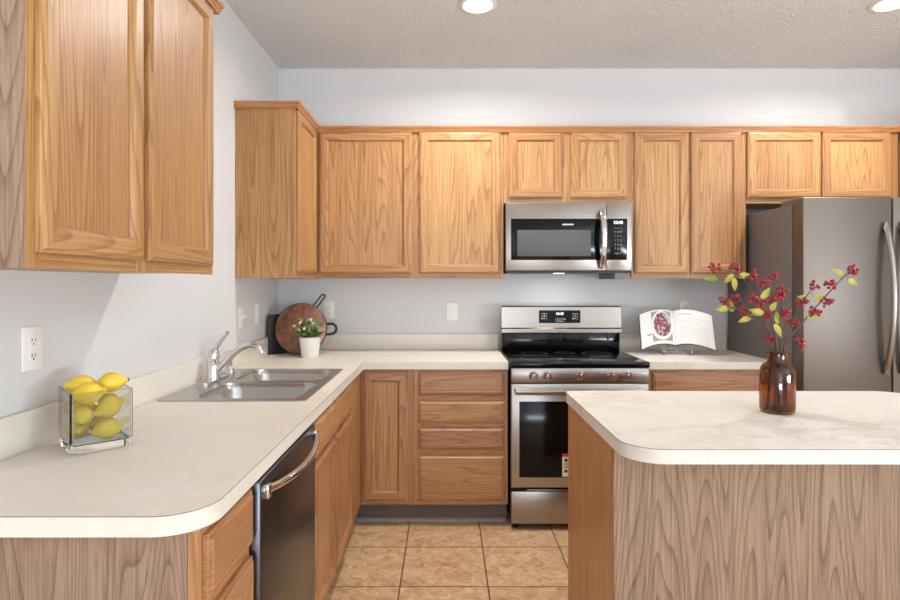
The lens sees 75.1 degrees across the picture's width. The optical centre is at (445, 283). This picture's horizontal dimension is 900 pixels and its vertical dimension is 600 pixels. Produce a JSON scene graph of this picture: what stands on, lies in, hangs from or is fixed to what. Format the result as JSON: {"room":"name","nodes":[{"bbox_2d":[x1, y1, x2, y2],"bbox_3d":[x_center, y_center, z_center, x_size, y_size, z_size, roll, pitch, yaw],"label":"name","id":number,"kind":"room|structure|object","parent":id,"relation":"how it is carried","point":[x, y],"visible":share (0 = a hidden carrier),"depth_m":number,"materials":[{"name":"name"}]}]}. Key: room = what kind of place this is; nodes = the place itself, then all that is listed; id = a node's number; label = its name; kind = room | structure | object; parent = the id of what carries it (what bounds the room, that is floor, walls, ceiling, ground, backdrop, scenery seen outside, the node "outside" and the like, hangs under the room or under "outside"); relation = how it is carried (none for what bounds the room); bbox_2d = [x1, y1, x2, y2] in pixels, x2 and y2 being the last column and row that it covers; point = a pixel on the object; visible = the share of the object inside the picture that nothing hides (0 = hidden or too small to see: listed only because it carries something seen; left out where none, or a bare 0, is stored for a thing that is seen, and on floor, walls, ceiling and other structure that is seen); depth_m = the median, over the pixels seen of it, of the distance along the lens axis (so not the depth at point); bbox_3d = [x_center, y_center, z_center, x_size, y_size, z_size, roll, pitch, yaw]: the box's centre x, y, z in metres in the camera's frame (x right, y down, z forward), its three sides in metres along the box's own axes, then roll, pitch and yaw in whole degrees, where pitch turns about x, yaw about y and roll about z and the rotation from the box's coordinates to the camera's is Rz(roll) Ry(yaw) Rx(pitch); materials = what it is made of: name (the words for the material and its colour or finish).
{"room":"kitchen","nodes":[
{"label":"kitchen","id":0,"kind":"room"},
{"bbox_2d":[0,0,277,417],"bbox_3d":[-1.159,-0.036,0.185,0.100,2.772,7.370,0,0,0],"label":"wall","id":1,"kind":"structure","parent":0,"point":[94,325],"depth_m":2.22,"materials":[{"name":"white paint"}]},
{"bbox_2d":[21,326,41,371],"bbox_3d":[-1.104,0.173,1.562,0.008,0.116,0.074,0,0,0],"label":"power outlet","id":2,"kind":"object","parent":1,"relation":"attached to","point":[31,337],"visible":1,"depth_m":1.55,"materials":[{"name":"white plastic"}]},
{"bbox_2d":[29,335,37,361],"bbox_3d":[-1.102,0.173,1.562,0.002,0.068,0.034,0,0,0],"label":"receptacle","id":3,"kind":"object","parent":2,"relation":"attached to","point":[33,339],"depth_m":1.56,"materials":[{"name":"white plastic"}]},
{"bbox_2d":[0,0,224,274],"bbox_3d":[-0.934,-0.491,1.545,0.348,0.924,0.928,0,0,0],"label":"upper cabinet","id":4,"kind":"object","parent":1,"relation":"attached to","point":[107,106],"visible":1,"depth_m":1.36,"materials":[{"name":"brown wood"}]},
{"bbox_2d":[238,306,245,328],"bbox_3d":[-1.100,0.184,3.170,0.018,0.116,0.116,0,0,0],"label":"light switch","id":5,"kind":"object","parent":1,"relation":"attached to","point":[241,310],"visible":1,"depth_m":3.15,"materials":[{"name":"white plastic"}]},
{"bbox_2d":[0,334,497,460],"bbox_3d":[-0.382,0.384,2.482,1.453,0.102,2.775,0,0,0],"label":"backsplash","id":6,"kind":"structure","parent":1,"relation":"attached to","point":[22,431],"depth_m":2.45,"materials":[{"name":"beige laminate"}]},
{"bbox_2d":[255,304,259,323],"bbox_3d":[-1.104,0.179,3.430,0.008,0.116,0.072,0,0,0],"label":"light switch","id":7,"kind":"object","parent":1,"relation":"attached to","point":[257,306],"visible":1,"depth_m":3.42,"materials":[{"name":"white plastic"}]},
{"bbox_2d":[235,108,316,278],"bbox_3d":[-0.942,-0.478,3.470,0.333,0.900,0.795,0,0,0],"label":"upper cabinet","id":8,"kind":"object","parent":1,"relation":"attached to","point":[276,148],"visible":0.98,"depth_m":3.08,"materials":[{"name":"brown wood"}]},
{"bbox_2d":[234,101,899,132],"bbox_3d":[0.823,-0.936,3.309,3.862,0.033,0.512,0,0,0],"label":"crown molding","id":9,"kind":"structure","parent":8,"relation":"attached to","point":[297,105],"depth_m":3.54,"materials":[{"name":"brown wood"}]},
{"bbox_2d":[326,506,567,599],"bbox_3d":[1.321,1.400,0.185,5.059,0.100,7.570,0,0,0],"label":"floor","id":10,"kind":"structure","parent":0,"point":[379,560],"depth_m":2.82,"materials":[{"name":"beige tile"}]},
{"bbox_2d":[0,489,253,599],"bbox_3d":[-0.782,0.913,1.264,0.652,0.875,0.295,0,0,0],"label":"base cabinet","id":11,"kind":"object","parent":10,"relation":"on","point":[213,561],"visible":0.72,"depth_m":1.12,"materials":[{"name":"brown wood"}]},
{"bbox_2d":[249,424,318,599],"bbox_3d":[-0.729,0.916,1.718,0.660,0.868,0.596,0,0,0],"label":"dishwasher","id":12,"kind":"object","parent":10,"relation":"on","point":[282,547],"visible":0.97,"depth_m":1.64,"materials":[{"name":"black"}]},
{"bbox_2d":[312,373,360,599],"bbox_3d":[-0.782,0.913,2.677,0.652,0.875,1.306,0,0,0],"label":"base cabinet","id":13,"kind":"object","parent":10,"relation":"on","point":[338,454],"visible":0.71,"depth_m":2.46,"materials":[{"name":"brown wood"}]},
{"bbox_2d":[0,334,507,536],"bbox_3d":[-0.382,0.404,2.481,1.453,0.142,2.776,0,0,0],"label":"countertop","id":14,"kind":"structure","parent":13,"relation":"on","point":[186,464],"depth_m":1.52,"materials":[{"name":"beige laminate"}]},
{"bbox_2d":[58,384,132,454],"bbox_3d":[-0.951,0.358,1.587,0.146,0.153,0.162,0,0,-43],"label":"glass vase","id":15,"kind":"object","parent":14,"relation":"on","point":[100,420],"visible":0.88,"depth_m":1.53,"materials":[{"name":"clear glass"}]},
{"bbox_2d":[63,375,95,392],"bbox_3d":[-0.991,0.278,1.593,0.071,0.058,0.062,0,0,3],"label":"lemon","id":16,"kind":"object","parent":15,"relation":"in","point":[72,384],"visible":0.45,"depth_m":1.57,"materials":[{"name":"yellow food"}]},
{"bbox_2d":[71,382,106,393],"bbox_3d":[-0.942,0.289,1.543,0.062,0.057,0.070,0,0,5],"label":"lemon","id":17,"kind":"object","parent":15,"relation":"in","point":[86,387],"visible":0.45,"depth_m":1.53,"materials":[{"name":"yellow food"}]},
{"bbox_2d":[95,372,129,389],"bbox_3d":[-0.916,0.271,1.605,0.073,0.054,0.056,0,0,9],"label":"lemon","id":18,"kind":"object","parent":15,"relation":"in","point":[111,380],"visible":0.73,"depth_m":1.59,"materials":[{"name":"yellow food"}]},
{"bbox_2d":[197,331,264,384],"bbox_3d":[-0.934,0.321,2.600,0.261,0.220,0.250,0,0,0],"label":"kitchen faucet","id":19,"kind":"object","parent":14,"relation":"on","point":[214,367],"visible":1,"depth_m":2.59,"materials":[{"name":"silver metal"}]},
{"bbox_2d":[157,369,342,400],"bbox_3d":[-0.796,0.515,2.560,0.557,0.173,0.810,0,0,0],"label":"sink","id":20,"kind":"object","parent":14,"relation":"in","point":[244,384],"visible":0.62,"depth_m":2.52,"materials":[{"name":"silver metal"}]},
{"bbox_2d":[225,349,234,372],"bbox_3d":[-1.036,0.374,2.830,0.065,0.115,0.047,0,0,0],"label":"sprayer","id":21,"kind":"object","parent":20,"relation":"on","point":[229,369],"visible":0.59,"depth_m":2.82,"materials":[{"name":"silver metal"}]},
{"bbox_2d":[268,314,287,354],"bbox_3d":[-1.000,0.312,3.675,0.022,0.243,0.270,0,0,38],"label":"cutting board","id":22,"kind":"object","parent":14,"relation":"on","point":[274,347],"visible":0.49,"depth_m":3.59,"materials":[{"name":"black"}]},
{"bbox_2d":[275,294,326,354],"bbox_3d":[-0.888,0.248,3.581,0.316,0.370,0.084,0,0,-5],"label":"serving board","id":23,"kind":"object","parent":14,"relation":"on","point":[287,339],"visible":0.8,"depth_m":3.58,"materials":[{"name":"brown wood"}]},
{"bbox_2d":[291,318,326,357],"bbox_3d":[-0.814,0.321,3.469,0.214,0.227,0.200,0,0,0],"label":"potted plant","id":24,"kind":"object","parent":14,"relation":"on","point":[310,339],"visible":1,"depth_m":3.42,"materials":[{"name":"green plant"}]},
{"bbox_2d":[326,322,337,335],"bbox_3d":[-0.850,0.291,3.605,0.360,0.278,0.080,0,0,-4],"label":"skillet","id":25,"kind":"object","parent":14,"relation":"on","point":[329,323],"visible":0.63,"depth_m":3.62,"materials":[{"name":"black metal"}]},
{"bbox_2d":[356,369,413,516],"bbox_3d":[-0.362,0.913,3.554,0.363,0.875,0.627,0,0,0],"label":"base cabinet","id":26,"kind":"object","parent":10,"relation":"on","point":[387,395],"visible":0.84,"depth_m":3.25,"materials":[{"name":"brown wood"}]},
{"bbox_2d":[354,517,505,521],"bbox_3d":[-0.099,1.341,3.326,0.882,0.018,0.016,0,0,0],"label":"baseboard","id":27,"kind":"structure","parent":10,"relation":"on","point":[357,519],"depth_m":3.32,"materials":[{"name":"grey plastic"}]},
{"bbox_2d":[414,369,507,516],"bbox_3d":[0.082,0.913,3.554,0.524,0.875,0.627,0,0,0],"label":"base cabinet","id":28,"kind":"object","parent":10,"relation":"on","point":[461,415],"visible":0.93,"depth_m":3.24,"materials":[{"name":"brown wood"}]},
{"bbox_2d":[501,306,649,527],"bbox_3d":[0.732,0.747,3.466,0.762,1.207,0.669,0,0,0],"label":"range","id":29,"kind":"object","parent":10,"relation":"on","point":[550,352],"visible":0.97,"depth_m":3.19,"materials":[{"name":"silver metal"}]},
{"bbox_2d":[501,351,649,367],"bbox_3d":[0.732,0.444,3.465,0.762,0.034,0.550,0,0,0],"label":"cooktop","id":30,"kind":"object","parent":29,"relation":"in","point":[516,359],"depth_m":3.29,"materials":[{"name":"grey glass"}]},
{"bbox_2d":[648,369,758,390],"bbox_3d":[1.482,0.913,3.554,0.727,0.875,0.627,0,0,0],"label":"base cabinet","id":31,"kind":"object","parent":10,"relation":"on","point":[659,379],"visible":0.07,"depth_m":3.24,"materials":[{"name":"brown wood"}]},
{"bbox_2d":[619,334,766,368],"bbox_3d":[1.482,0.404,3.552,0.729,0.142,0.634,0,0,0],"label":"countertop","id":32,"kind":"structure","parent":31,"relation":"on","point":[702,358],"depth_m":3.49,"materials":[{"name":"beige laminate"}]},
{"bbox_2d":[656,345,692,354],"bbox_3d":[1.402,0.349,3.594,0.172,0.171,0.190,0,0,6],"label":"book stand","id":33,"kind":"object","parent":32,"relation":"on","point":[667,348],"visible":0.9,"depth_m":3.57,"materials":[{"name":"white plastic"}]},
{"bbox_2d":[638,309,715,350],"bbox_3d":[1.407,0.285,3.599,0.432,0.246,0.174,0,0,6],"label":"open cookbook","id":34,"kind":"object","parent":33,"relation":"on","point":[656,327],"visible":1,"depth_m":3.59,"materials":[{"name":"white paper"}]},
{"bbox_2d":[568,404,899,599],"bbox_3d":[1.107,0.913,2.020,1.266,0.874,0.650,0,0,0],"label":"base cabinet","id":35,"kind":"object","parent":10,"relation":"on","point":[637,530],"visible":0.6,"depth_m":1.70,"materials":[{"name":"brown wood"}]},
{"bbox_2d":[566,391,899,463],"bbox_3d":[1.155,0.455,1.952,1.351,0.040,0.833,0,0,0],"label":"countertop","id":36,"kind":"structure","parent":35,"relation":"on","point":[655,427],"depth_m":1.77,"materials":[{"name":"beige laminate"}]},
{"bbox_2d":[759,350,795,414],"bbox_3d":[1.121,0.331,1.980,0.110,0.207,0.110,0,0,0],"label":"bottle","id":37,"kind":"object","parent":36,"relation":"on","point":[777,377],"visible":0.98,"depth_m":1.94,"materials":[{"name":"brown glass"}]},
{"bbox_2d":[704,261,771,350],"bbox_3d":[1.009,0.171,2.033,0.216,0.499,0.055,0,0,6],"label":"berry spray","id":38,"kind":"object","parent":37,"relation":"in","point":[730,277],"visible":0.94,"depth_m":2.03,"materials":[{"name":"red plant"}]},
{"bbox_2d":[715,293,770,350],"bbox_3d":[1.011,0.227,1.994,0.186,0.387,0.041,0,0,-4],"label":"berry spray","id":39,"kind":"object","parent":37,"relation":"in","point":[728,302],"visible":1,"depth_m":1.99,"materials":[{"name":"red plant"}]},
{"bbox_2d":[745,269,777,351],"bbox_3d":[1.050,0.186,1.937,0.139,0.469,0.059,0,0,-11],"label":"berry spray","id":40,"kind":"object","parent":37,"relation":"in","point":[765,293],"visible":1,"depth_m":1.94,"materials":[{"name":"red plant"}]},
{"bbox_2d":[751,271,778,351],"bbox_3d":[1.099,0.189,2.011,0.076,0.464,0.074,0,0,43],"label":"berry spray","id":41,"kind":"object","parent":37,"relation":"in","point":[775,274],"visible":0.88,"depth_m":2.00,"materials":[{"name":"red plant"}]},
{"bbox_2d":[773,285,791,351],"bbox_3d":[1.116,0.213,1.941,0.054,0.415,0.049,0,0,-43],"label":"berry spray","id":42,"kind":"object","parent":37,"relation":"in","point":[780,292],"visible":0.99,"depth_m":1.94,"materials":[{"name":"red plant"}]},
{"bbox_2d":[778,280,827,351],"bbox_3d":[1.225,0.204,2.017,0.194,0.434,0.053,0,0,-22],"label":"berry spray","id":43,"kind":"object","parent":37,"relation":"in","point":[804,298],"visible":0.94,"depth_m":2.02,"materials":[{"name":"red plant"}]},
{"bbox_2d":[783,264,858,351],"bbox_3d":[1.266,0.177,1.963,0.255,0.487,0.048,0,0,0],"label":"berry spray","id":44,"kind":"object","parent":37,"relation":"in","point":[812,314],"visible":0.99,"depth_m":1.97,"materials":[{"name":"red plant"}]},
{"bbox_2d":[728,197,899,392],"bbox_3d":[2.309,0.449,3.394,0.917,1.802,0.891,0,0,0],"label":"refrigerator","id":45,"kind":"object","parent":10,"relation":"on","point":[854,344],"visible":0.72,"depth_m":3.03,"materials":[{"name":"grey metal"}]},
{"bbox_2d":[898,132,899,196],"bbox_3d":[3.138,0.199,3.564,0.725,2.303,0.607,0,0,0],"label":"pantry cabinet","id":46,"kind":"object","parent":10,"relation":"on","point":[898,132],"visible":0.02,"depth_m":3.60,"materials":[{"name":"brown wood"}]},
{"bbox_2d":[225,0,899,68],"bbox_3d":[1.321,-1.472,0.185,5.059,0.100,7.570,0,0,0],"label":"ceiling","id":47,"kind":"structure","parent":0,"point":[295,34],"depth_m":3.31,"materials":[{"name":"white paint"}]},
{"bbox_2d":[459,0,496,13],"bbox_3d":[0.163,-1.417,2.983,0.196,0.009,0.196,0,0,0],"label":"recessed light","id":48,"kind":"object","parent":47,"relation":"in","point":[468,6],"visible":1,"depth_m":2.99,"materials":[{"name":"white plastic"}]},
{"bbox_2d":[464,0,491,11],"bbox_3d":[0.163,-1.418,2.983,0.147,0.001,0.147,0,0,0],"label":"diffuser","id":49,"kind":"object","parent":48,"relation":"attached to","point":[469,5],"depth_m":2.98,"materials":[{"name":"white plastic"}]},
{"bbox_2d":[868,0,899,12],"bbox_3d":[2.260,-1.417,2.965,0.196,0.009,0.196,0,0,0],"label":"recessed light","id":50,"kind":"object","parent":47,"relation":"in","point":[879,6],"visible":1,"depth_m":2.99,"materials":[{"name":"white plastic"}]},
{"bbox_2d":[874,0,899,10],"bbox_3d":[2.260,-1.418,2.965,0.147,0.001,0.147,0,0,0],"label":"diffuser","id":51,"kind":"object","parent":50,"relation":"attached to","point":[881,5],"depth_m":2.98,"materials":[{"name":"white plastic"}]},
{"bbox_2d":[278,69,899,351],"bbox_3d":[1.321,-0.036,3.920,5.059,2.772,0.100,0,0,0],"label":"wall","id":52,"kind":"structure","parent":0,"point":[332,97],"depth_m":3.87,"materials":[{"name":"white paint"}]},
{"bbox_2d":[324,301,333,318],"bbox_3d":[-0.774,0.176,3.865,0.070,0.115,0.009,0,0,0],"label":"power outlet","id":53,"kind":"object","parent":52,"relation":"attached to","point":[328,305],"visible":0.91,"depth_m":3.86,"materials":[{"name":"white plastic"}]},
{"bbox_2d":[316,132,502,278],"bbox_3d":[-0.221,-0.479,3.708,1.142,0.898,0.323,0,0,0],"label":"upper cabinet","id":54,"kind":"object","parent":52,"relation":"attached to","point":[391,205],"visible":0.97,"depth_m":3.56,"materials":[{"name":"brown wood"}]},
{"bbox_2d":[446,303,457,319],"bbox_3d":[0.040,0.185,3.865,0.075,0.118,0.008,0,0,0],"label":"light switch","id":55,"kind":"object","parent":52,"relation":"attached to","point":[451,308],"visible":1,"depth_m":3.86,"materials":[{"name":"white plastic"}]},
{"bbox_2d":[503,132,630,206],"bbox_3d":[0.739,-0.708,3.708,0.776,0.440,0.323,0,0,0],"label":"upper cabinet","id":56,"kind":"object","parent":52,"relation":"attached to","point":[539,167],"visible":0.81,"depth_m":3.56,"materials":[{"name":"brown wood"}]},
{"bbox_2d":[503,203,631,278],"bbox_3d":[0.730,-0.254,3.639,0.750,0.451,0.456,0,0,0],"label":"microwave","id":57,"kind":"object","parent":56,"relation":"attached to","point":[539,238],"visible":1,"depth_m":3.47,"materials":[{"name":"silver metal"}]},
{"bbox_2d":[620,334,725,349],"bbox_3d":[1.482,0.384,3.860,0.729,0.102,0.019,0,0,0],"label":"backsplash","id":58,"kind":"structure","parent":52,"relation":"attached to","point":[627,341],"depth_m":3.85,"materials":[{"name":"beige laminate"}]},
{"bbox_2d":[680,301,689,309],"bbox_3d":[1.580,0.176,3.865,0.070,0.115,0.009,0,0,0],"label":"power outlet","id":59,"kind":"object","parent":52,"relation":"attached to","point":[684,305],"visible":0.47,"depth_m":3.86,"materials":[{"name":"white plastic"}]},
{"bbox_2d":[629,132,745,278],"bbox_3d":[1.478,-0.479,3.708,0.700,0.898,0.323,0,0,0],"label":"upper cabinet","id":60,"kind":"object","parent":52,"relation":"attached to","point":[688,190],"visible":0.92,"depth_m":3.56,"materials":[{"name":"brown wood"}]},
{"bbox_2d":[746,132,897,208],"bbox_3d":[2.291,-0.708,3.708,0.925,0.440,0.323,0,0,0],"label":"upper cabinet","id":61,"kind":"object","parent":52,"relation":"attached to","point":[780,166],"visible":0.8,"depth_m":3.56,"materials":[{"name":"brown wood"}]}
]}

